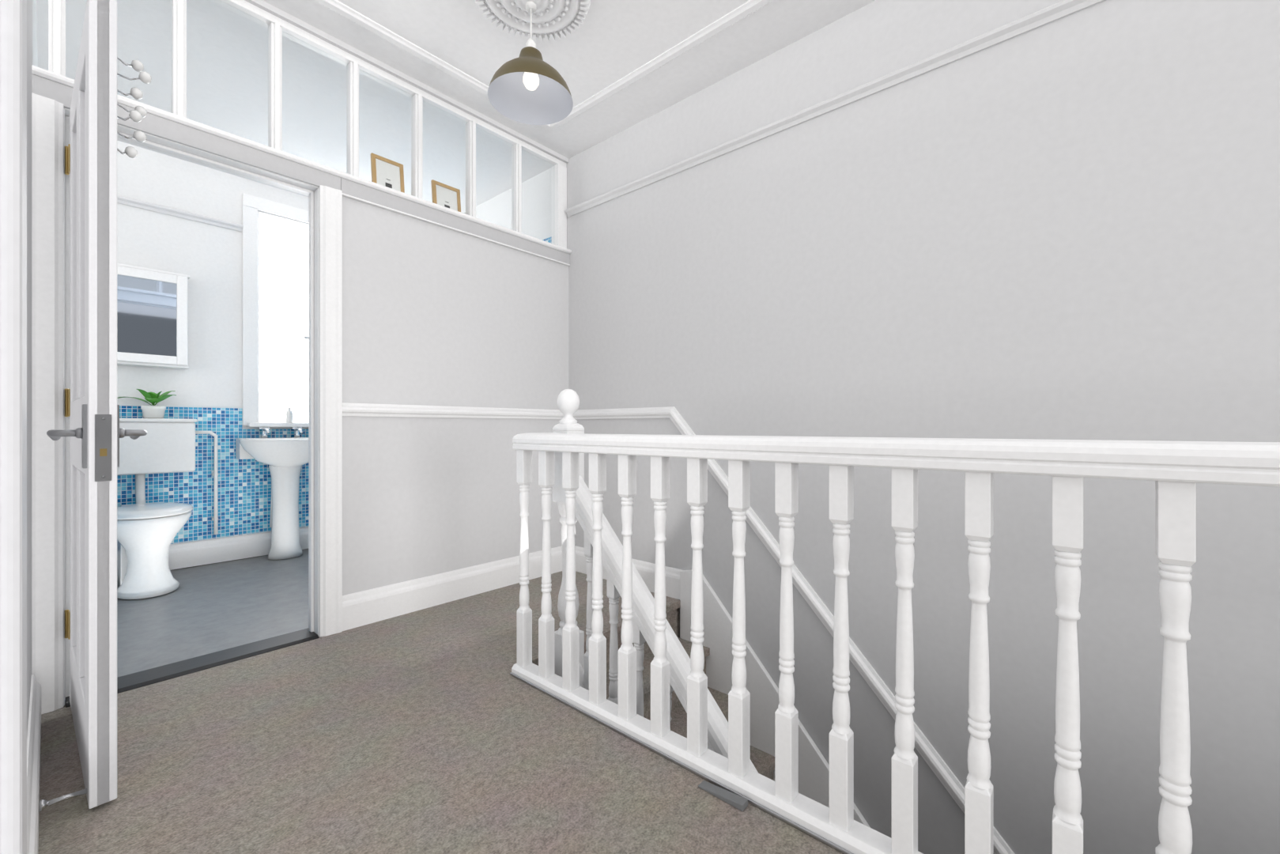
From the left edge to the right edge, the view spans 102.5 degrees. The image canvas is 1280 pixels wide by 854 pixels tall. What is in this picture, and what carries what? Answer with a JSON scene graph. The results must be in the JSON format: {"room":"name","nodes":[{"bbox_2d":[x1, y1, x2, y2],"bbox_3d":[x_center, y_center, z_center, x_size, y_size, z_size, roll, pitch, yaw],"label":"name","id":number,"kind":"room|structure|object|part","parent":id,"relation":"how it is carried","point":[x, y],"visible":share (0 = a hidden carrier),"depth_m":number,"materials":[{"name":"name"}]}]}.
{"room":"stair landing","nodes":[
{"label":"stair landing","id":0,"kind":"room"},
{"bbox_2d":[26,0,37,736],"bbox_3d":[-2.417,-0.415,1.922,3.370,2.670,0.200,0,0,41],"label":"wall","id":1,"kind":"structure","parent":0,"point":[32,32],"depth_m":1.37,"materials":[{"name":"paint"}]},
{"bbox_2d":[26,674,41,853],"bbox_3d":[-1.152,0.843,0.969,1.910,0.155,0.020,0,0,41],"label":"baseboard","id":2,"kind":"structure","parent":1,"relation":"attached to","point":[33,738],"depth_m":1.21,"materials":[{"name":"white paint"}]},
{"bbox_2d":[31,0,342,808],"bbox_3d":[-1.413,-0.107,1.765,0.895,2.055,0.916,0,0,41],"label":"door","id":3,"kind":"structure","parent":1,"relation":"in","point":[77,432],"depth_m":1.64,"materials":[{"name":"white paint"}]},
{"bbox_2d":[39,788,86,811],"bbox_3d":[-1.367,0.880,1.225,0.023,0.024,0.085,0,0,41],"label":"door stop","id":4,"kind":"object","parent":3,"relation":"attached to","point":[43,803],"visible":0.88,"depth_m":1.21,"materials":[{"name":"silver metal"}]},
{"bbox_3d":[-1.588,-0.067,1.476,0.761,1.950,0.076,0,0,41],"label":"panel","id":5,"kind":"part","parent":3,"relation":"part of","materials":[{"name":"paint"}]},
{"bbox_3d":[-1.360,0.037,1.293,0.197,0.185,0.174,0,0,41],"label":"handle","id":6,"kind":"part","parent":3,"relation":"part of","materials":[{"name":"silver metal"}]},
{"bbox_2d":[117,56,151,158],"bbox_3d":[-1.331,-0.845,1.347,0.078,0.330,0.070,0,0,41],"label":"coat hook rack","id":7,"kind":"object","parent":3,"relation":"attached to","point":[139,112],"visible":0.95,"depth_m":1.35,"materials":[{"name":"silver metal"}]},
{"bbox_2d":[117,140,308,545],"bbox_3d":[-2.834,-0.415,3.782,0.300,2.670,2.460,0,0,41],"label":"wall","id":8,"kind":"structure","parent":0,"point":[212,255],"depth_m":3.42,"materials":[{"name":"paint"}]},
{"bbox_2d":[117,263,190,369],"bbox_3d":[-3.079,-0.676,3.147,0.146,0.597,0.484,0,0,41],"label":"upper cabinet","id":9,"kind":"object","parent":8,"relation":"attached to","point":[152,304],"visible":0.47,"depth_m":3.16,"materials":[{"name":"white paint"}]},
{"bbox_2d":[117,274,176,356],"bbox_3d":[-3.046,-0.675,3.118,0.004,0.460,0.350,0,0,41],"label":"mirror","id":10,"kind":"object","parent":9,"relation":"attached to","point":[146,304],"depth_m":3.14,"materials":[{"name":"silver metal"}]},
{"bbox_2d":[168,527,308,570],"bbox_3d":[-1.969,0.843,3.162,1.819,0.155,2.260,0,0,41],"label":"baseboard","id":11,"kind":"structure","parent":8,"relation":"attached to","point":[180,556],"depth_m":3.51,"materials":[{"name":"white paint"}]},
{"bbox_2d":[242,192,308,426],"bbox_3d":[-2.453,-0.818,4.087,0.275,1.635,1.170,0,0,41],"label":"window","id":12,"kind":"structure","parent":8,"relation":"in","point":[275,247],"depth_m":3.83,"materials":[{"name":"white paint"}]},
{"bbox_3d":[-2.511,-0.784,4.138,0.120,1.508,0.976,0,0,41],"label":"frame","id":13,"kind":"part","parent":12,"relation":"part of","materials":[{"name":"plastic"}]},
{"bbox_2d":[286,403,293,422],"bbox_3d":[-2.584,-0.102,3.789,0.052,0.142,0.044,0,0,41],"label":"soap dispenser","id":14,"kind":"object","parent":12,"relation":"attached to","point":[289,414],"visible":1,"depth_m":3.78,"materials":[{"name":"plastic"}]},
{"bbox_3d":[-2.532,-0.784,4.156,0.005,1.488,0.956,0,0,41],"label":"glass","id":15,"kind":"part","parent":12,"relation":"part of","materials":[{"name":"white glass"}]},
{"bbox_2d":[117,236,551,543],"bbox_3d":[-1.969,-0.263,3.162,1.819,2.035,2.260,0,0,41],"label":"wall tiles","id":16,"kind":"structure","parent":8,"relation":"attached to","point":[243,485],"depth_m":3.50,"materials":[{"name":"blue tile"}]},
{"bbox_2d":[245,0,568,595],"bbox_3d":[-1.244,-0.415,2.532,0.100,2.670,2.260,0,0,41],"label":"wall","id":17,"kind":"structure","parent":0,"point":[433,315],"depth_m":2.67,"materials":[{"name":"paint"}]},
{"bbox_2d":[31,0,571,265],"bbox_3d":[-1.258,-1.389,2.544,0.203,0.682,2.259,0,0,41],"label":"window","id":18,"kind":"structure","parent":17,"relation":"in","point":[353,186],"depth_m":2.40,"materials":[{"name":"white paint"}]},
{"bbox_2d":[370,152,404,192],"bbox_3d":[-1.300,-1.257,2.636,0.077,0.225,0.157,0,0,41],"label":"picture frame","id":19,"kind":"object","parent":18,"relation":"on","point":[387,172],"visible":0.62,"depth_m":2.62,"materials":[{"name":"white paper"}]},
{"bbox_2d":[430,179,460,211],"bbox_3d":[-1.090,-1.247,2.874,0.072,0.205,0.162,0,0,41],"label":"picture frame","id":20,"kind":"object","parent":18,"relation":"on","point":[443,194],"visible":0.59,"depth_m":2.86,"materials":[{"name":"white paper"}]},
{"bbox_2d":[342,546,562,630],"bbox_3d":[-0.898,0.843,2.838,0.020,0.155,1.385,0,0,41],"label":"baseboard","id":21,"kind":"structure","parent":17,"relation":"attached to","point":[374,605],"depth_m":2.65,"materials":[{"name":"white paint"}]},
{"bbox_2d":[37,548,843,853],"bbox_3d":[-0.682,2.545,0.984,7.220,3.250,3.860,0,0,41],"label":"floor","id":22,"kind":"structure","parent":0,"point":[414,732],"depth_m":1.46,"materials":[{"name":"carpet"}]},
{"bbox_2d":[117,418,218,599],"bbox_3d":[-2.807,0.434,3.010,0.733,0.972,0.640,0,0,41],"label":"toilet","id":23,"kind":"object","parent":22,"relation":"on","point":[145,531],"visible":0.8,"depth_m":2.92,"materials":[{"name":"white ceramic"}]},
{"bbox_2d":[117,388,176,418],"bbox_3d":[-3.001,-0.142,3.178,0.324,0.178,0.218,0,0,19],"label":"potted plant","id":24,"kind":"object","parent":23,"relation":"on","point":[152,411],"visible":0.99,"depth_m":3.15,"materials":[{"name":"green plant"}]},
{"bbox_3d":[-3.004,-0.092,3.175,0.114,0.078,0.114,0,0,41],"label":"plant pot","id":25,"kind":"part","parent":24,"relation":"part of","materials":[{"name":"ceramic"}]},
{"bbox_3d":[-2.771,0.465,2.892,0.523,0.043,0.384,0,0,41],"label":"seat","id":26,"kind":"part","parent":23,"relation":"part of","materials":[{"name":"white plastic"}]},
{"bbox_2d":[65,627,319,707],"bbox_3d":[-1.696,0.917,2.011,0.150,0.014,0.736,0,0,41],"label":"threshold","id":27,"kind":"object","parent":22,"relation":"on","point":[136,680],"visible":0.85,"depth_m":2.00,"materials":[{"name":"grey metal"}]},
{"bbox_2d":[235,427,308,559],"bbox_3d":[-2.475,0.462,3.616,0.442,0.917,0.550,0,0,41],"label":"pedestal sink","id":28,"kind":"object","parent":22,"relation":"on","point":[285,457],"visible":0.85,"depth_m":3.58,"materials":[{"name":"white ceramic"}]},
{"bbox_2d":[235,437,308,466],"bbox_3d":[-2.475,0.179,3.616,0.442,0.202,0.550,0,0,41],"label":"basin","id":29,"kind":"object","parent":28,"relation":"in","point":[281,451],"depth_m":3.46,"materials":[{"name":"white ceramic"}]},
{"bbox_2d":[552,388,870,827],"bbox_3d":[0.994,2.133,1.490,2.851,4.574,0.894,0,0,41],"label":"staircase","id":30,"kind":"structure","parent":22,"relation":"on","point":[813,768],"depth_m":2.06,"materials":[{"name":"wood"}]},
{"bbox_3d":[-0.289,0.543,2.073,0.091,1.394,0.091,0,0,41],"label":"newel post","id":31,"kind":"part","parent":30,"relation":"part of","materials":[{"name":"white paint"}]},
{"bbox_3d":[0.776,1.683,1.148,2.731,2.990,0.084,0,0,41],"label":"raking handrail","id":32,"kind":"part","parent":30,"relation":"part of","materials":[{"name":"white paint"}]},
{"bbox_2d":[698,780,747,811],"bbox_3d":[0.205,0.912,1.280,0.130,0.016,0.028,0,0,41],"label":"wedge","id":33,"kind":"object","parent":22,"relation":"on","point":[740,802],"visible":1,"depth_m":1.27,"materials":[{"name":"grey plastic"}]},
{"bbox_2d":[509,432,1279,853],"bbox_3d":[1.119,0.470,0.651,4.065,0.897,0.206,0,0,41],"label":"balustrade","id":34,"kind":"object","parent":22,"relation":"on","point":[1176,467],"visible":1,"depth_m":1.12,"materials":[{"name":"white paint"}]},
{"bbox_3d":[1.077,0.902,0.603,4.065,0.034,0.079,0,0,41],"label":"rail","id":35,"kind":"part","parent":34,"relation":"part of","materials":[{"name":"white paint"}]},
{"bbox_3d":[1.122,0.053,0.653,4.063,0.062,0.198,0,0,41],"label":"handrail","id":36,"kind":"part","parent":34,"relation":"part of","materials":[{"name":"white paint"}]},
{"bbox_2d":[35,0,875,212],"bbox_3d":[-0.616,-1.850,1.059,7.220,0.200,4.060,0,0,41],"label":"ceiling","id":37,"kind":"structure","parent":0,"point":[227,51],"depth_m":2.46,"materials":[{"name":"paint"}]},
{"bbox_2d":[487,0,573,124],"bbox_3d":[-0.439,-1.512,2.071,0.336,0.394,0.336,0,0,41],"label":"pendant lamp","id":38,"kind":"object","parent":37,"relation":"hanging from","point":[526,89],"visible":1,"depth_m":2.13,"materials":[{"name":"metal"}]},
{"bbox_3d":[-0.439,-1.415,2.071,0.336,0.200,0.336,0,0,41],"label":"lamp shade","id":39,"kind":"part","parent":38,"relation":"part of","materials":[{"name":"metal"}]},
{"bbox_3d":[-0.439,-1.437,2.071,0.066,0.148,0.066,0,0,41],"label":"bulb","id":40,"kind":"part","parent":38,"relation":"part of","materials":[{"name":"white glass"}]},
{"bbox_3d":[-0.439,-1.610,2.071,0.043,0.198,0.044,0,0,41],"label":"cord","id":41,"kind":"part","parent":38,"relation":"part of","materials":[{"name":"white plastic"}]},
{"bbox_2d":[475,0,590,41],"bbox_3d":[-0.439,-1.730,2.071,0.480,0.040,0.480,0,0,41],"label":"ceiling rose","id":42,"kind":"object","parent":37,"relation":"attached to","point":[552,18],"depth_m":2.16,"materials":[{"name":"white paint"}]},
{"bbox_2d":[315,0,774,131],"bbox_3d":[0.735,-1.741,0.792,4.830,0.018,1.730,0,0,41],"label":"trim","id":43,"kind":"structure","parent":37,"relation":"attached to","point":[750,6],"depth_m":2.37,"materials":[{"name":"paint"}]},
{"bbox_2d":[463,0,1279,853],"bbox_3d":[0.650,1.210,2.516,7.220,5.920,0.200,0,0,41],"label":"wall","id":44,"kind":"structure","parent":0,"point":[1066,228],"depth_m":1.86,"materials":[{"name":"paint"}]},
{"bbox_2d":[117,0,1106,231],"bbox_3d":[0.256,-1.390,2.193,7.280,0.044,1.568,0,0,23],"label":"trim","id":45,"kind":"structure","parent":44,"relation":"attached to","point":[1065,8],"depth_m":2.21,"materials":[{"name":"paint"}]},
{"bbox_2d":[574,545,682,599],"bbox_3d":[-0.132,0.843,3.049,0.940,0.155,0.020,0,0,41],"label":"baseboard","id":46,"kind":"structure","parent":44,"relation":"attached to","point":[646,570],"depth_m":2.88,"materials":[{"name":"white paint"}]},
{"bbox_2d":[342,402,1014,853],"bbox_3d":[0.494,1.453,1.632,3.759,3.126,1.392,0,0,41],"label":"trim","id":47,"kind":"structure","parent":44,"relation":"attached to","point":[926,749],"depth_m":2.41,"materials":[{"name":"white paint"}]},
{"bbox_3d":[-0.824,-0.415,0.538,0.850,2.670,0.200,0,0,41],"label":"wall","id":48,"kind":"structure","parent":0,"visible":0},
{"bbox_2d":[0,0,26,853],"bbox_3d":[-0.559,-0.415,0.059,0.180,2.670,0.626,0,0,41],"label":"door frame","id":49,"kind":"structure","parent":48,"relation":"attached to","point":[13,13],"depth_m":0.28,"materials":[{"name":"paint"}]}
]}

